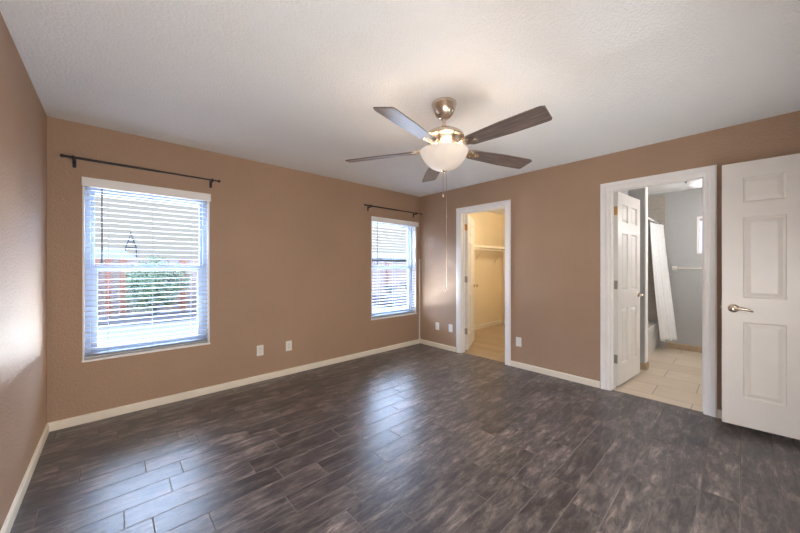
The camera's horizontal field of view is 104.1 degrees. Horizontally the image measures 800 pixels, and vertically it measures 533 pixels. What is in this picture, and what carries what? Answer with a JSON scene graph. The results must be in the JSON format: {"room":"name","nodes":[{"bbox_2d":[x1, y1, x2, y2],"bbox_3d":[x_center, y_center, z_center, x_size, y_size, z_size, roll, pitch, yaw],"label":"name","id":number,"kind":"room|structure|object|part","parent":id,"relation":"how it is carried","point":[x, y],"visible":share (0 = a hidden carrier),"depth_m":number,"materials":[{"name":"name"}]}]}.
{"room":"empty bedroom","nodes":[
{"label":"empty bedroom","id":0,"kind":"room"},
{"bbox_2d":[0,12,46,530],"bbox_3d":[-0.865,0.057,0.266,0.150,2.440,5.680,0,0,-42],"label":"wall","id":1,"kind":"structure","parent":0,"point":[23,118],"depth_m":1.70,"materials":[{"name":"beige paint"}]},
{"bbox_2d":[0,424,48,532],"bbox_3d":[-1.272,1.243,0.832,0.014,0.068,4.266,0,0,-42],"label":"baseboard","id":2,"kind":"structure","parent":1,"relation":"attached to","point":[6,528],"depth_m":1.75,"materials":[{"name":"beige paint"}]},
{"bbox_2d":[98,290,406,344],"bbox_3d":[-14.172,1.497,30.268,70.000,0.200,56.220,0,0,-42],"label":"ground","id":3,"kind":"structure","parent":0,"point":[380,307],"depth_m":6.92,"materials":[{"name":"white"}]},
{"bbox_2d":[95,247,138,260],"bbox_3d":[-22.219,0.112,17.957,10.700,2.570,8.700,0,0,-42],"label":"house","id":4,"kind":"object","parent":3,"relation":"on","point":[120,253],"visible":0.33,"depth_m":18.45,"materials":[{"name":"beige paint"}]},
{"bbox_2d":[125,232,137,257],"bbox_3d":[-26.131,-1.015,30.308,1.007,4.827,1.020,0,0,-42],"label":"tower","id":5,"kind":"object","parent":3,"relation":"on","point":[133,241],"visible":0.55,"depth_m":30.22,"materials":[{"name":"grey paint"}]},
{"bbox_2d":[98,311,196,325],"bbox_3d":[-6.427,1.379,8.420,2.900,0.055,1.500,0,0,-42],"label":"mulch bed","id":6,"kind":"object","parent":3,"relation":"on","point":[147,315],"visible":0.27,"depth_m":8.11,"materials":[{"name":"brown soil"}]},
{"bbox_2d":[123,255,191,315],"bbox_3d":[-6.585,0.529,8.577,1.561,1.739,1.474,0,0,-42],"label":"bush","id":7,"kind":"object","parent":6,"relation":"on","point":[161,282],"visible":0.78,"depth_m":8.32,"materials":[{"name":"green plant"}]},
{"bbox_2d":[95,258,406,316],"bbox_3d":[-5.976,0.577,10.592,19.500,1.640,0.132,0,0,-42],"label":"fence","id":8,"kind":"object","parent":3,"relation":"on","point":[377,274],"visible":0.2,"depth_m":9.39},
{"bbox_3d":[-8.070,0.577,8.629,0.110,1.640,0.068,0,0,-43],"label":"post","id":9,"kind":"part","parent":8,"relation":"part of","materials":[{"name":"white"}]},
{"bbox_3d":[-7.845,0.577,8.835,0.110,1.640,0.068,0,0,-43],"label":"post","id":10,"kind":"part","parent":8,"relation":"part of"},
{"bbox_3d":[-5.991,-0.008,10.609,19.500,0.070,0.038,0,0,-43],"label":"rail","id":11,"kind":"part","parent":8,"relation":"part of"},
{"bbox_3d":[-6.802,0.577,9.791,0.110,1.640,0.068,0,0,-43],"label":"post","id":12,"kind":"part","parent":8,"relation":"part of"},
{"bbox_3d":[-5.991,1.042,10.609,19.500,0.070,0.038,0,0,-43],"label":"rail","id":13,"kind":"part","parent":8,"relation":"part of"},
{"bbox_3d":[-5.991,0.442,10.609,19.500,0.070,0.038,0,0,-43],"label":"rail","id":14,"kind":"part","parent":8,"relation":"part of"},
{"bbox_3d":[-0.609,0.577,15.466,0.110,1.640,0.068,0,0,-43],"label":"post","id":15,"kind":"part","parent":8,"relation":"part of","materials":[{"name":"white"}]},
{"bbox_2d":[372,292,406,306],"bbox_3d":[0.675,1.202,12.296,3.970,0.390,1.180,0,0,-42],"label":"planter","id":16,"kind":"object","parent":3,"relation":"on","point":[397,293],"visible":0.16,"depth_m":10.99,"materials":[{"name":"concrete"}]},
{"bbox_2d":[384,284,397,292],"bbox_3d":[-0.325,0.814,11.474,0.683,0.391,0.527,0,0,-42],"label":"dry shrub","id":17,"kind":"object","parent":16,"relation":"on","point":[389,286],"visible":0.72,"depth_m":11.38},
{"bbox_2d":[399,282,406,291],"bbox_3d":[0.315,0.774,12.193,0.750,0.467,0.678,0,0,-42],"label":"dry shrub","id":18,"kind":"object","parent":16,"relation":"on","point":[402,286],"visible":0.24,"depth_m":12.15,"materials":[{"name":"plant"}]},
{"bbox_2d":[372,252,406,261],"bbox_3d":[-1.607,0.087,28.027,13.500,2.620,9.500,0,0,-42],"label":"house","id":19,"kind":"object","parent":3,"relation":"on","point":[381,258],"visible":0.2,"depth_m":23.71,"materials":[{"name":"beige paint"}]},
{"bbox_2d":[47,116,501,422],"bbox_3d":[-0.274,0.057,4.767,7.103,2.440,0.160,0,0,-42],"label":"wall","id":20,"kind":"structure","parent":0,"point":[290,249],"depth_m":3.37,"materials":[{"name":"beige paint"}]},
{"bbox_2d":[60,154,220,187],"bbox_3d":[-2.238,-0.834,2.800,1.101,0.080,0.086,0,0,-42],"label":"curtain rod","id":21,"kind":"object","parent":20,"relation":"attached to","point":[73,157],"visible":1,"depth_m":2.66,"materials":[{"name":"metal"}]},
{"bbox_2d":[82,186,209,362],"bbox_3d":[-2.299,0.029,2.894,0.908,1.504,0.166,0,0,-42],"label":"window","id":22,"kind":"structure","parent":20,"relation":"in","point":[86,247],"depth_m":2.76,"materials":[{"name":"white plastic"}]},
{"bbox_2d":[81,177,210,358],"bbox_3d":[-2.267,0.015,2.861,0.913,1.489,0.085,0,0,-42],"label":"window blind","id":23,"kind":"object","parent":22,"relation":"attached to","point":[102,184],"visible":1,"depth_m":2.80,"materials":[{"name":"white paint"}]},
{"bbox_3d":[-2.496,0.042,2.670,0.002,1.410,0.054,0,0,-43],"label":"ladder cord","id":24,"kind":"part","parent":23,"relation":"part of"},
{"bbox_3d":[-2.278,0.750,2.870,0.872,0.019,0.050,0,0,-43],"label":"rail","id":25,"kind":"part","parent":23,"relation":"part of","materials":[{"name":"white plastic"}]},
{"bbox_3d":[-2.277,0.772,2.870,0.908,0.018,0.101,0,0,-43],"label":"sill","id":26,"kind":"part","parent":22,"relation":"part of","materials":[{"name":"white paint"}]},
{"bbox_3d":[-2.345,-0.318,2.944,0.810,0.720,0.026,0,0,-43],"label":"sash","id":27,"kind":"part","parent":22,"relation":"part of","materials":[{"name":"white plastic"}]},
{"bbox_3d":[-2.326,0.357,2.924,0.810,0.730,0.026,0,0,-43],"label":"sash","id":28,"kind":"part","parent":22,"relation":"part of","materials":[{"name":"white plastic"}]},
{"bbox_2d":[47,339,419,431],"bbox_3d":[-1.192,1.243,3.808,4.153,0.068,0.014,0,0,-42],"label":"baseboard","id":29,"kind":"structure","parent":20,"relation":"attached to","point":[73,421],"depth_m":3.09,"materials":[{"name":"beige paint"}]},
{"bbox_2d":[257,345,263,355],"bbox_3d":[-1.558,0.935,3.476,0.072,0.116,0.009,0,0,-42],"label":"wall outlet","id":30,"kind":"object","parent":20,"relation":"attached to","point":[260,348],"visible":1,"depth_m":3.48,"materials":[{"name":"white plastic"}]},
{"bbox_2d":[286,340,291,350],"bbox_3d":[-1.317,0.940,3.697,0.072,0.116,0.009,0,0,-42],"label":"wall outlet","id":31,"kind":"object","parent":20,"relation":"attached to","point":[288,343],"visible":1,"depth_m":3.69,"materials":[{"name":"white plastic"}]},
{"bbox_2d":[364,204,421,217],"bbox_3d":[-0.084,-0.838,4.773,1.169,0.080,0.086,0,0,-42],"label":"curtain rod","id":32,"kind":"object","parent":20,"relation":"attached to","point":[368,207],"visible":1,"depth_m":4.65,"materials":[{"name":"metal"}]},
{"bbox_2d":[371,221,416,319],"bbox_3d":[-0.121,0.029,4.890,0.938,1.504,0.166,0,0,-42],"label":"window","id":33,"kind":"structure","parent":20,"relation":"in","point":[412,250],"depth_m":5.17,"materials":[{"name":"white plastic"}]},
{"bbox_3d":[-0.167,-0.318,4.941,0.840,0.720,0.026,0,0,-43],"label":"sash","id":34,"kind":"part","parent":33,"relation":"part of","materials":[{"name":"white plastic"}]},
{"bbox_3d":[-0.148,0.357,4.920,0.840,0.730,0.026,0,0,-43],"label":"sash","id":35,"kind":"part","parent":33,"relation":"part of","materials":[{"name":"white plastic"}]},
{"bbox_3d":[-0.099,0.772,4.866,0.938,0.018,0.101,0,0,-43],"label":"sill","id":36,"kind":"part","parent":33,"relation":"part of","materials":[{"name":"white paint"}]},
{"bbox_2d":[371,216,418,317],"bbox_3d":[-0.078,0.015,4.866,0.970,1.489,0.085,0,0,-42],"label":"window blind","id":37,"kind":"object","parent":33,"relation":"attached to","point":[373,218],"visible":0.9,"depth_m":4.85,"materials":[{"name":"white paint"}]},
{"bbox_3d":[-0.099,0.042,4.867,0.002,1.410,0.054,0,0,-43],"label":"ladder cord","id":38,"kind":"part","parent":37,"relation":"part of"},
{"bbox_3d":[-0.099,0.750,4.867,0.902,0.019,0.050,0,0,-43],"label":"rail","id":39,"kind":"part","parent":37,"relation":"part of","materials":[{"name":"white plastic"}]},
{"bbox_2d":[419,259,419,338],"bbox_3d":[0.326,0.542,5.196,0.028,1.331,0.016,0,0,-42],"label":"cable cover","id":40,"kind":"object","parent":20,"relation":"attached to","point":[419,259],"visible":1,"depth_m":5.19,"materials":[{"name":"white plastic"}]},
{"bbox_2d":[474,320,501,329],"bbox_3d":[1.349,1.234,6.136,2.560,0.085,0.014,0,0,-42],"label":"baseboard","id":41,"kind":"structure","parent":20,"relation":"attached to","point":[493,323],"depth_m":6.58,"materials":[{"name":"beige paint"}]},
{"bbox_2d":[474,245,504,263],"bbox_3d":[1.447,-0.234,6.029,2.520,0.342,0.307,0,0,-42],"label":"closet shelf","id":42,"kind":"object","parent":20,"relation":"attached to","point":[483,246],"visible":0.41,"depth_m":6.15,"materials":[{"name":"white wood"}]},
{"bbox_3d":[1.526,-0.328,5.942,2.520,0.025,0.026,0,0,-43],"label":"hanging rod","id":43,"kind":"part","parent":42,"relation":"part of","materials":[{"name":"white wood"}]},
{"bbox_2d":[0,0,799,214],"bbox_3d":[1.645,-1.238,2.673,7.103,0.150,5.840,0,0,-42],"label":"ceiling","id":44,"kind":"structure","parent":0,"point":[291,84],"depth_m":1.87,"materials":[{"name":"white paint"}]},
{"bbox_2d":[345,97,551,291],"bbox_3d":[0.331,-0.490,2.183,1.450,1.344,1.411,0,0,-42],"label":"ceiling fan","id":45,"kind":"object","parent":44,"relation":"hanging from","point":[446,150],"visible":1,"depth_m":2.10,"materials":[{"name":"silver metal"}]},
{"bbox_3d":[-0.148,-0.822,2.348,0.547,0.007,0.136,-2,13,15],"label":"blade","id":46,"kind":"part","parent":45,"relation":"part of","materials":[{"name":"brown wood"}]},
{"bbox_3d":[0.055,-0.822,1.823,0.136,0.007,0.547,15,10,32],"label":"blade","id":47,"kind":"part","parent":45,"relation":"part of","materials":[{"name":"brown wood"}]},
{"bbox_3d":[0.288,-0.822,2.703,0.136,0.007,0.547,-13,-1,-3],"label":"blade","id":48,"kind":"part","parent":45,"relation":"part of","materials":[{"name":"brown wood"}]},
{"bbox_3d":[0.314,-0.751,2.225,0.342,0.140,0.342,0,0,-43],"label":"lamp shade","id":49,"kind":"part","parent":45,"relation":"part of","materials":[{"name":"white glass"}]},
{"bbox_3d":[0.331,-0.256,2.224,0.003,0.815,0.003,0,0,-43],"label":"pull chain","id":50,"kind":"part","parent":45,"relation":"part of","materials":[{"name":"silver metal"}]},
{"bbox_3d":[0.761,-0.822,2.397,0.547,0.007,0.136,2,-14,-21],"label":"blade","id":51,"kind":"part","parent":45,"relation":"part of","materials":[{"name":"brown wood"}]},
{"bbox_3d":[0.616,-0.822,1.854,0.136,0.007,0.547,17,-9,-38],"label":"blade","id":52,"kind":"part","parent":45,"relation":"part of","materials":[{"name":"brown wood"}]},
{"bbox_2d":[685,179,701,187],"bbox_3d":[3.950,-1.089,4.067,0.356,0.147,0.356,0,0,-42],"label":"flush ceiling light","id":53,"kind":"object","parent":44,"relation":"attached to","point":[695,183],"visible":0.34,"depth_m":4.06,"materials":[{"name":"white glass"}]},
{"bbox_2d":[10,324,799,532],"bbox_3d":[1.645,1.337,2.673,7.103,0.120,5.840,0,0,-42],"label":"floor","id":54,"kind":"structure","parent":0,"point":[416,438],"depth_m":2.06,"materials":[{"name":"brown wood"}]},
{"bbox_2d":[648,321,657,355],"bbox_3d":[3.319,1.077,4.786,1.451,0.400,0.818,0,0,-42],"label":"bathtub","id":55,"kind":"object","parent":54,"relation":"on","point":[652,325],"visible":0.18,"depth_m":4.67,"materials":[{"name":"white ceramic"}]},
{"bbox_3d":[3.591,1.112,4.489,1.251,0.210,0.010,0,0,-43],"label":"apron panel","id":56,"kind":"part","parent":55,"relation":"part of","materials":[{"name":"white ceramic"}]},
{"bbox_2d":[502,188,701,346],"bbox_3d":[3.971,0.057,5.280,0.150,2.440,4.820,0,0,-42],"label":"wall","id":57,"kind":"structure","parent":0,"point":[683,208],"depth_m":4.77,"materials":[{"name":"grey paint"}]},
{"bbox_2d":[648,195,665,319],"bbox_3d":[3.884,-0.133,5.255,0.012,1.980,0.900,0,0,-42],"label":"tile","id":58,"kind":"structure","parent":57,"relation":"attached to","point":[656,205],"depth_m":5.04,"materials":[{"name":"beige tile"}]},
{"bbox_3d":[3.589,-0.688,4.490,1.457,0.068,0.068,0,0,-43],"label":"shower rod","id":59,"kind":"object","parent":58,"relation":"attached to","visible":0},
{"bbox_2d":[648,218,676,340],"bbox_3d":[3.919,0.203,4.637,0.599,1.819,0.270,0,0,-42],"label":"shower curtain","id":60,"kind":"object","parent":59,"relation":"hanging from","point":[665,313],"visible":0.98,"depth_m":4.66,"materials":[{"name":"white fabric"}]},
{"bbox_2d":[665,342,701,352],"bbox_3d":[4.830,1.232,4.222,0.014,0.090,1.900,0,0,-42],"label":"baseboard","id":61,"kind":"structure","parent":57,"relation":"attached to","point":[692,348],"depth_m":4.76,"materials":[{"name":"brown wood"}]},
{"bbox_2d":[672,266,701,269],"bbox_3d":[4.465,0.027,4.573,0.074,0.064,0.730,0,0,-42],"label":"towel bar","id":62,"kind":"object","parent":57,"relation":"attached to","point":[673,267],"visible":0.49,"depth_m":4.75,"materials":[{"name":"white metal"}]},
{"bbox_2d":[697,216,701,253],"bbox_3d":[4.733,-0.468,4.398,0.098,0.550,0.790,0,0,-42],"label":"window","id":63,"kind":"structure","parent":57,"relation":"in","point":[699,219],"depth_m":4.65,"materials":[{"name":"white paint"}]},
{"bbox_3d":[4.742,-0.468,4.406,0.006,0.510,0.750,0,0,-43],"label":"pane","id":64,"kind":"part","parent":63,"relation":"part of","materials":[{"name":"white glass"}]},
{"bbox_2d":[420,111,799,409],"bbox_3d":[2.286,0.062,3.152,0.090,2.450,5.680,0,0,-42],"label":"wall","id":65,"kind":"structure","parent":0,"point":[555,211],"depth_m":3.57,"materials":[{"name":"beige paint"}]},
{"bbox_2d":[420,339,455,351],"bbox_3d":[0.584,1.243,4.932,0.014,0.068,0.729,0,0,-42],"label":"baseboard","id":66,"kind":"structure","parent":65,"relation":"attached to","point":[434,344],"depth_m":4.90,"materials":[{"name":"beige paint"}]},
{"bbox_2d":[449,324,452,331],"bbox_3d":[0.768,0.935,4.736,0.008,0.116,0.072,0,0,-42],"label":"wall plate","id":67,"kind":"object","parent":65,"relation":"attached to","point":[450,325],"visible":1,"depth_m":4.73,"materials":[{"name":"white plastic"}]},
{"bbox_2d":[461,206,504,352],"bbox_3d":[1.140,0.239,4.662,0.508,2.075,1.249,0,0,-9],"label":"door","id":68,"kind":"structure","parent":65,"relation":"in","point":[467,223],"depth_m":4.65,"materials":[{"name":"white paint"}]},
{"bbox_2d":[456,199,510,365],"bbox_3d":[1.131,0.206,4.332,0.019,2.141,0.862,0,0,-42],"label":"trim","id":69,"kind":"structure","parent":65,"relation":"attached to","point":[507,203],"depth_m":4.06,"materials":[{"name":"white paint"}]},
{"bbox_2d":[516,337,520,346],"bbox_3d":[1.497,0.952,3.940,0.008,0.116,0.072,0,0,-42],"label":"wall plate","id":70,"kind":"object","parent":65,"relation":"attached to","point":[518,339],"visible":1,"depth_m":3.94,"materials":[{"name":"white plastic"}]},
{"bbox_2d":[510,360,599,387],"bbox_3d":[1.760,1.243,3.649,0.014,0.068,1.004,0,0,-42],"label":"baseboard","id":71,"kind":"structure","parent":65,"relation":"attached to","point":[582,380],"depth_m":3.59,"materials":[{"name":"beige paint"}]},
{"bbox_2d":[609,176,703,413],"bbox_3d":[2.679,0.239,3.202,0.800,2.075,0.765,0,0,-37],"label":"door","id":72,"kind":"structure","parent":65,"relation":"in","point":[624,210],"depth_m":3.30,"materials":[{"name":"white paint"}]},
{"bbox_2d":[612,389,702,411],"bbox_3d":[2.440,1.274,2.992,0.040,0.006,0.679,0,0,-42],"label":"trim","id":73,"kind":"structure","parent":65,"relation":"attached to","point":[612,389],"depth_m":2.96,"materials":[{"name":"beige wood"}]},
{"bbox_2d":[600,165,716,417],"bbox_3d":[2.392,0.206,2.956,0.019,2.141,0.859,0,0,-42],"label":"trim","id":74,"kind":"structure","parent":65,"relation":"attached to","point":[709,173],"depth_m":2.69,"materials":[{"name":"white paint"}]},
{"bbox_2d":[717,409,721,418],"bbox_3d":[2.952,1.243,2.348,0.014,0.068,0.793,0,0,-42],"label":"baseboard","id":75,"kind":"structure","parent":65,"relation":"attached to","point":[719,412],"depth_m":2.63,"materials":[{"name":"beige paint"}]},
{"bbox_2d":[619,188,644,362],"bbox_3d":[2.369,0.057,3.934,1.090,2.440,1.000,0,0,-42],"label":"wall","id":76,"kind":"structure","parent":0,"point":[639,193],"depth_m":3.87,"materials":[{"name":"grey paint"}]},
{"bbox_2d":[640,363,645,369],"bbox_3d":[2.966,1.237,3.902,0.014,0.080,0.173,0,0,-42],"label":"baseboard","id":77,"kind":"structure","parent":76,"relation":"attached to","point":[642,365],"depth_m":3.86,"materials":[{"name":"brown wood"}]},
{"bbox_2d":[645,187,647,362],"bbox_3d":[3.074,0.015,3.894,0.130,2.355,0.012,0,0,-42],"label":"trim","id":78,"kind":"structure","parent":76,"relation":"attached to","point":[646,188],"depth_m":3.87,"materials":[{"name":"white paint"}]},
{"bbox_3d":[1.735,0.062,0.613,4.153,2.450,0.120,0,0,-43],"label":"wall","id":79,"kind":"structure","parent":0,"visible":0},
{"bbox_2d":[720,153,799,439],"bbox_3d":[2.645,0.223,1.933,0.894,2.108,0.842,0,0,43],"label":"door","id":80,"kind":"structure","parent":79,"relation":"in","point":[760,306],"depth_m":2.32,"materials":[{"name":"white paint"}]},
{"bbox_3d":[2.594,0.325,2.377,0.133,0.066,0.065,0,0,43],"label":"handle","id":81,"kind":"part","parent":80,"relation":"part of","materials":[{"name":"silver metal"}]}
]}

